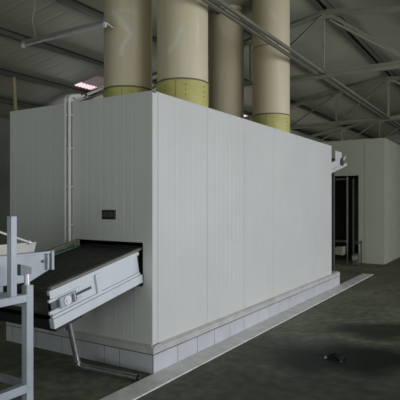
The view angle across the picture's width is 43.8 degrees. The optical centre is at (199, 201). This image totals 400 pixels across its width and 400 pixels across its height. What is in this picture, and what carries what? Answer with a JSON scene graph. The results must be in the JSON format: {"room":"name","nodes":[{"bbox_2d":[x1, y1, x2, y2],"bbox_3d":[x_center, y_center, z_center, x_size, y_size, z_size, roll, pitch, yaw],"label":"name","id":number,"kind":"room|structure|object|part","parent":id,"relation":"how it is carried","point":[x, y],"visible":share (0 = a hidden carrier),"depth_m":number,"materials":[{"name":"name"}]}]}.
{"room":"processing plant","nodes":[
{"label":"processing plant","id":0,"kind":"room"},
{"bbox_2d":[0,118,9,244],"bbox_3d":[-4.101,-0.312,15.208,0.200,3.824,30.000,0,0,32],"label":"wall","id":1,"kind":"structure","parent":0,"point":[4,123],"depth_m":13.26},
{"bbox_2d":[77,6,399,101],"bbox_3d":[2.252,-2.731,8.962,17.228,1.465,0.208,0,0,32],"label":"roof truss","id":2,"kind":"object","parent":1,"relation":"attached to","point":[322,15],"visible":0.41,"depth_m":8.87,"materials":[{"name":"grey metal"}]},
{"bbox_3d":[0.998,-2.732,9.777,0.050,0.903,0.050,0,0,32],"label":"web post","id":3,"kind":"part","parent":2,"relation":"part of","materials":[{"name":"grey metal"}]},
{"bbox_2d":[201,0,399,128],"bbox_3d":[3.226,-2.301,10.617,0.147,0.052,30.000,0,0,32],"label":"tie beam","id":4,"kind":"structure","parent":2,"relation":"attached to","point":[210,3],"depth_m":7.38,"materials":[{"name":"metal"}]},
{"bbox_3d":[2.227,-2.848,9.007,0.050,1.135,0.050,0,0,32],"label":"web post","id":5,"kind":"part","parent":2,"relation":"part of","materials":[{"name":"grey metal"}]},
{"bbox_3d":[2.252,-3.365,8.962,0.220,0.140,0.012,0,0,32],"label":"gusset plate","id":6,"kind":"part","parent":2,"relation":"part of","materials":[{"name":"green paint"}]},
{"bbox_2d":[244,76,399,128],"bbox_3d":[5.241,-2.731,13.733,17.228,1.465,0.208,0,0,32],"label":"roof truss","id":7,"kind":"object","parent":1,"relation":"attached to","point":[388,80],"visible":0.62,"depth_m":14.40,"materials":[{"name":"grey metal"}]},
{"bbox_3d":[3.988,-2.732,14.548,0.050,0.903,0.050,0,0,32],"label":"web post","id":8,"kind":"part","parent":7,"relation":"part of","materials":[{"name":"grey metal"}]},
{"bbox_2d":[329,19,399,57],"bbox_3d":[4.368,-3.205,10.928,5.616,0.210,0.050,0,0,-44],"label":"brace","id":9,"kind":"object","parent":7,"relation":"attached to","point":[330,20],"visible":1,"depth_m":9.78,"materials":[{"name":"green paint"}]},
{"bbox_3d":[5.216,-2.848,13.778,0.050,1.135,0.050,0,0,32],"label":"web post","id":10,"kind":"part","parent":7,"relation":"part of","materials":[{"name":"grey metal"}]},
{"bbox_2d":[304,114,399,142],"bbox_3d":[8.231,-2.731,18.504,17.228,1.465,0.208,0,0,32],"label":"roof truss","id":11,"kind":"object","parent":1,"relation":"attached to","point":[343,129],"visible":0.4,"depth_m":19.86,"materials":[{"name":"grey metal"}]},
{"bbox_3d":[6.977,-2.732,19.319,0.050,0.903,0.050,0,0,32],"label":"web post","id":12,"kind":"part","parent":11,"relation":"part of","materials":[{"name":"grey metal"}]},
{"bbox_2d":[0,246,399,399],"bbox_3d":[3.271,1.675,10.589,17.600,0.150,30.400,0,0,32],"label":"floor","id":13,"kind":"structure","parent":0,"point":[361,322],"depth_m":4.93,"materials":[{"name":"concrete"}]},
{"bbox_2d":[12,77,16,110],"bbox_3d":[-3.707,-0.476,10.185,0.289,4.156,0.073,0,0,8],"label":"pole","id":14,"kind":"object","parent":13,"relation":"on","point":[13,78],"visible":0.21,"depth_m":10.17,"materials":[{"name":"yellow metal"}]},
{"bbox_2d":[0,216,53,399],"bbox_3d":[-2.030,0.819,3.213,1.063,1.563,2.270,0,0,32],"label":"conveyor","id":15,"kind":"object","parent":13,"relation":"on","point":[19,263],"visible":1,"depth_m":3.53,"materials":[{"name":"silver metal"}]},
{"bbox_3d":[-1.295,0.373,3.429,0.047,0.553,0.047,0,0,32],"label":"guard post","id":16,"kind":"part","parent":15,"relation":"part of","materials":[{"name":"silver metal"}]},
{"bbox_3d":[-1.655,0.677,2.866,0.058,0.055,1.549,0,0,32],"label":"rail","id":17,"kind":"part","parent":15,"relation":"part of","materials":[{"name":"silver metal"}]},
{"bbox_3d":[-1.655,1.315,2.866,0.058,0.060,1.549,0,0,32],"label":"rail","id":18,"kind":"part","parent":15,"relation":"part of","materials":[{"name":"silver metal"}]},
{"bbox_3d":[-1.532,0.177,3.543,0.016,0.279,0.763,0,0,32],"label":"guide rod","id":19,"kind":"part","parent":15,"relation":"part of","materials":[{"name":"silver metal"}]},
{"bbox_3d":[-1.228,1.095,3.547,0.058,1.010,0.058,0,0,32],"label":"leg","id":20,"kind":"part","parent":15,"relation":"part of","materials":[{"name":"silver metal"}]},
{"bbox_2d":[0,240,142,380],"bbox_3d":[-1.092,1.000,4.562,1.085,1.197,1.458,0,0,32],"label":"conveyor","id":21,"kind":"object","parent":13,"relation":"on","point":[84,277],"visible":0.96,"depth_m":4.28,"materials":[{"name":"white paint"}]},
{"bbox_3d":[-1.595,0.683,4.734,0.050,0.562,1.215,0,0,32],"label":"panel","id":22,"kind":"part","parent":21,"relation":"part of","materials":[{"name":"green paint"}]},
{"bbox_3d":[-0.862,0.702,4.243,0.030,0.473,1.104,0,0,32],"label":"panel","id":23,"kind":"part","parent":21,"relation":"part of","materials":[{"name":"white paint"}]},
{"bbox_3d":[-0.861,0.553,4.274,0.038,0.238,1.103,0,0,32],"label":"wear rail","id":24,"kind":"part","parent":21,"relation":"part of","materials":[{"name":"grey metal"}]},
{"bbox_3d":[-0.845,0.815,4.249,0.052,0.309,1.085,0,0,32],"label":"rail","id":25,"kind":"part","parent":21,"relation":"part of","materials":[{"name":"grey metal"}]},
{"bbox_2d":[6,88,339,373],"bbox_3d":[0.226,0.082,7.666,2.132,3.035,5.908,0,0,32],"label":"chamber","id":26,"kind":"object","parent":13,"relation":"on","point":[230,216],"visible":0.93,"depth_m":5.39,"materials":[{"name":"white metal"}]},
{"bbox_3d":[-1.298,0.150,5.245,2.061,2.380,0.090,0,0,32],"label":"panel","id":27,"kind":"part","parent":26,"relation":"part of","materials":[{"name":"white metal"}]},
{"bbox_3d":[-0.911,0.124,4.929,0.142,0.048,0.004,0,0,32],"label":"display glass","id":28,"kind":"part","parent":26,"relation":"part of","materials":[{"name":"glass"}]},
{"bbox_3d":[-0.685,0.150,8.078,0.090,2.380,5.363,0,0,32],"label":"panel","id":29,"kind":"part","parent":26,"relation":"part of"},
{"bbox_2d":[102,0,151,97],"bbox_3d":[-0.942,-2.917,6.538,0.666,3.765,0.666,0,0,32],"label":"exhaust stack","id":30,"kind":"object","parent":26,"relation":"on","point":[127,46],"visible":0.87,"depth_m":6.26,"materials":[{"name":"yellow paint"}]},
{"bbox_3d":[-0.454,0.150,4.696,0.063,2.380,0.063,0,0,32],"label":"corner trim","id":31,"kind":"part","parent":26,"relation":"part of","materials":[{"name":"white metal"}]},
{"bbox_3d":[0.128,-1.036,7.515,2.072,0.015,5.460,0,0,32],"label":"edge trim","id":32,"kind":"part","parent":26,"relation":"part of","materials":[{"name":"white metal"}]},
{"bbox_2d":[155,0,208,107],"bbox_3d":[-0.216,-2.917,6.154,0.666,3.765,0.666,0,0,32],"label":"exhaust stack","id":33,"kind":"object","parent":26,"relation":"on","point":[182,25],"visible":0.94,"depth_m":5.87,"materials":[{"name":"yellow paint"}]},
{"bbox_2d":[208,5,243,118],"bbox_3d":[0.466,-2.917,8.889,0.666,3.765,0.666,0,0,32],"label":"exhaust stack","id":34,"kind":"object","parent":26,"relation":"on","point":[225,37],"visible":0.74,"depth_m":8.61,"materials":[{"name":"yellow paint"}]},
{"bbox_3d":[0.988,0.150,7.029,0.090,2.380,5.363,0,0,32],"label":"panel","id":35,"kind":"part","parent":26,"relation":"part of","materials":[{"name":"white metal"}]},
{"bbox_2d":[251,0,290,132],"bbox_3d":[1.206,-2.917,8.461,0.666,3.765,0.666,0,0,32],"label":"exhaust stack","id":36,"kind":"object","parent":26,"relation":"on","point":[270,67],"visible":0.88,"depth_m":8.19,"materials":[{"name":"yellow paint"}]},
{"bbox_2d":[99,273,373,399],"bbox_3d":[0.853,1.594,6.440,0.233,0.012,10.796,0,0,32],"label":"trim","id":37,"kind":"structure","parent":13,"relation":"on","point":[138,389],"depth_m":5.33,"materials":[{"name":"concrete"}]},
{"bbox_2d":[324,352,344,361],"bbox_3d":[1.393,1.572,5.120,0.200,0.056,0.245,0,0,32],"label":"rubble pile","id":38,"kind":"object","parent":13,"relation":"on","point":[335,356],"visible":1,"depth_m":5.05,"materials":[{"name":"black stone"}]},
{"bbox_2d":[332,151,346,270],"bbox_3d":[2.270,0.290,10.062,0.962,2.620,1.598,0,0,32],"label":"conveyor","id":39,"kind":"object","parent":13,"relation":"on","point":[338,163],"visible":0.22,"depth_m":9.89,"materials":[{"name":"metal"}]},
{"bbox_3d":[2.641,0.482,9.899,0.060,2.235,0.060,0,0,32],"label":"leg","id":40,"kind":"part","parent":39,"relation":"part of","materials":[{"name":"metal"}]},
{"bbox_3d":[2.797,-0.860,10.072,0.020,0.320,0.420,0,0,32],"label":"head plate","id":41,"kind":"part","parent":39,"relation":"part of","materials":[{"name":"white metal"}]},
{"bbox_3d":[2.648,-0.673,9.825,0.050,0.442,1.598,0,0,32],"label":"panel","id":42,"kind":"part","parent":39,"relation":"part of","materials":[{"name":"white metal"}]},
{"bbox_2d":[335,177,361,265],"bbox_3d":[3.602,0.475,12.858,1.082,2.250,0.396,0,0,32],"label":"stand","id":43,"kind":"object","parent":13,"relation":"on","point":[339,250],"visible":0.72,"depth_m":12.75,"materials":[{"name":"grey metal"}]},
{"bbox_2d":[335,246,344,254],"bbox_3d":[3.439,1.250,12.956,0.610,0.219,0.290,0,0,32],"label":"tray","id":44,"kind":"object","parent":43,"relation":"on","point":[339,250],"depth_m":12.74,"materials":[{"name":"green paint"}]},
{"bbox_3d":[3.825,0.475,12.932,0.032,2.250,0.032,0,0,32],"label":"post","id":45,"kind":"part","parent":43,"relation":"part of","materials":[{"name":"grey metal"}]},
{"bbox_3d":[3.931,0.500,12.772,0.032,2.200,0.032,0,0,32],"label":"post","id":46,"kind":"part","parent":43,"relation":"part of","materials":[{"name":"metal"}]},
{"bbox_3d":[3.942,1.450,12.606,0.155,0.300,0.170,0,0,32],"label":"motor","id":47,"kind":"part","parent":43,"relation":"part of","materials":[{"name":"metal"}]},
{"bbox_3d":[4.101,1.290,12.665,0.032,0.620,0.032,0,0,32],"label":"post","id":48,"kind":"part","parent":43,"relation":"part of","materials":[{"name":"metal"}]},
{"bbox_2d":[320,138,399,263],"bbox_3d":[5.127,-0.021,15.441,2.191,3.243,5.006,0,0,32],"label":"chamber","id":49,"kind":"object","parent":13,"relation":"on","point":[373,165],"visible":0.61,"depth_m":13.15,"materials":[{"name":"white metal"}]},
{"bbox_3d":[4.262,-0.020,16.040,0.090,3.240,4.910,0,0,32],"label":"panel","id":50,"kind":"part","parent":49,"relation":"part of","materials":[{"name":"black metal"}]},
{"bbox_3d":[6.429,-0.020,17.526,2.005,3.240,0.090,0,0,32],"label":"panel","id":51,"kind":"part","parent":49,"relation":"part of","materials":[{"name":"black metal"}]},
{"bbox_3d":[5.127,-1.617,15.441,2.191,0.053,5.006,0,0,32],"label":"edge trim","id":52,"kind":"part","parent":49,"relation":"part of","materials":[{"name":"white metal"}]},
{"bbox_3d":[6.037,-0.020,14.928,0.090,3.240,4.910,0,0,32],"label":"panel","id":53,"kind":"part","parent":49,"relation":"part of","materials":[{"name":"white metal"}]},
{"bbox_2d":[0,0,399,141],"bbox_3d":[3.271,-2.892,10.589,18.000,1.463,30.400,0,0,32],"label":"ceiling","id":54,"kind":"structure","parent":0,"point":[50,16],"depth_m":10.60,"materials":[{"name":"grey metal"}]},
{"bbox_2d":[0,97,43,108],"bbox_3d":[-2.866,-2.373,14.434,0.075,0.110,30.000,0,0,32],"label":"roof beam","id":55,"kind":"structure","parent":54,"relation":"attached to","point":[2,100],"depth_m":12.09,"materials":[{"name":"metal"}]},
{"bbox_2d":[0,68,97,96],"bbox_3d":[-1.637,-2.605,13.664,0.075,0.110,30.000,0,0,32],"label":"roof beam","id":56,"kind":"structure","parent":54,"relation":"attached to","point":[4,72],"depth_m":10.83,"materials":[{"name":"metal"}]},
{"bbox_2d":[21,0,113,47],"bbox_3d":[-1.730,-2.641,6.505,1.540,1.062,0.258,0,0,32],"label":"lamp","id":57,"kind":"object","parent":54,"relation":"hanging from","point":[102,23],"visible":1,"depth_m":6.36,"materials":[{"name":"metal"}]},
{"bbox_2d":[75,82,96,89],"bbox_3d":[-2.685,-2.723,11.648,0.220,0.077,0.570,0,0,32],"label":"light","id":58,"kind":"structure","parent":54,"relation":"attached to","point":[80,84],"depth_m":11.67,"materials":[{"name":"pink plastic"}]},
{"bbox_2d":[82,76,103,86],"bbox_3d":[-2.372,-2.783,11.452,0.520,0.125,0.570,0,0,32],"label":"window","id":59,"kind":"structure","parent":54,"relation":"attached to","point":[95,81],"depth_m":11.45,"materials":[{"name":"grey plastic"}]},
{"bbox_2d":[0,27,331,141],"bbox_3d":[-0.408,-2.837,12.895,0.075,0.110,30.000,0,0,32],"label":"roof beam","id":60,"kind":"structure","parent":54,"relation":"attached to","point":[4,32],"depth_m":9.48,"materials":[{"name":"metal"}]},
{"bbox_2d":[56,0,373,138],"bbox_3d":[0.820,-3.069,12.125,0.075,0.110,30.000,0,0,32],"label":"purlin","id":61,"kind":"structure","parent":54,"relation":"attached to","point":[75,4],"depth_m":8.22,"materials":[{"name":"metal"}]},
{"bbox_2d":[208,5,399,130],"bbox_3d":[2.049,-3.301,11.355,0.075,0.110,30.000,0,0,32],"label":"purlin","id":62,"kind":"structure","parent":54,"relation":"attached to","point":[209,7],"depth_m":13.19,"materials":[{"name":"metal"}]},
{"bbox_2d":[313,0,399,87],"bbox_3d":[3.271,-3.525,10.589,0.140,0.110,30.000,0,0,32],"label":"ridge purlin","id":63,"kind":"object","parent":54,"relation":"attached to","point":[323,4],"visible":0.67,"depth_m":11.00,"materials":[{"name":"metal"}]},
{"bbox_2d":[383,134,399,144],"bbox_3d":[11.289,-1.000,23.385,17.600,5.200,0.200,0,0,32],"label":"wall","id":64,"kind":"structure","parent":0,"point":[393,137],"depth_m":24.38,"materials":[{"name":"grey"}]}
]}

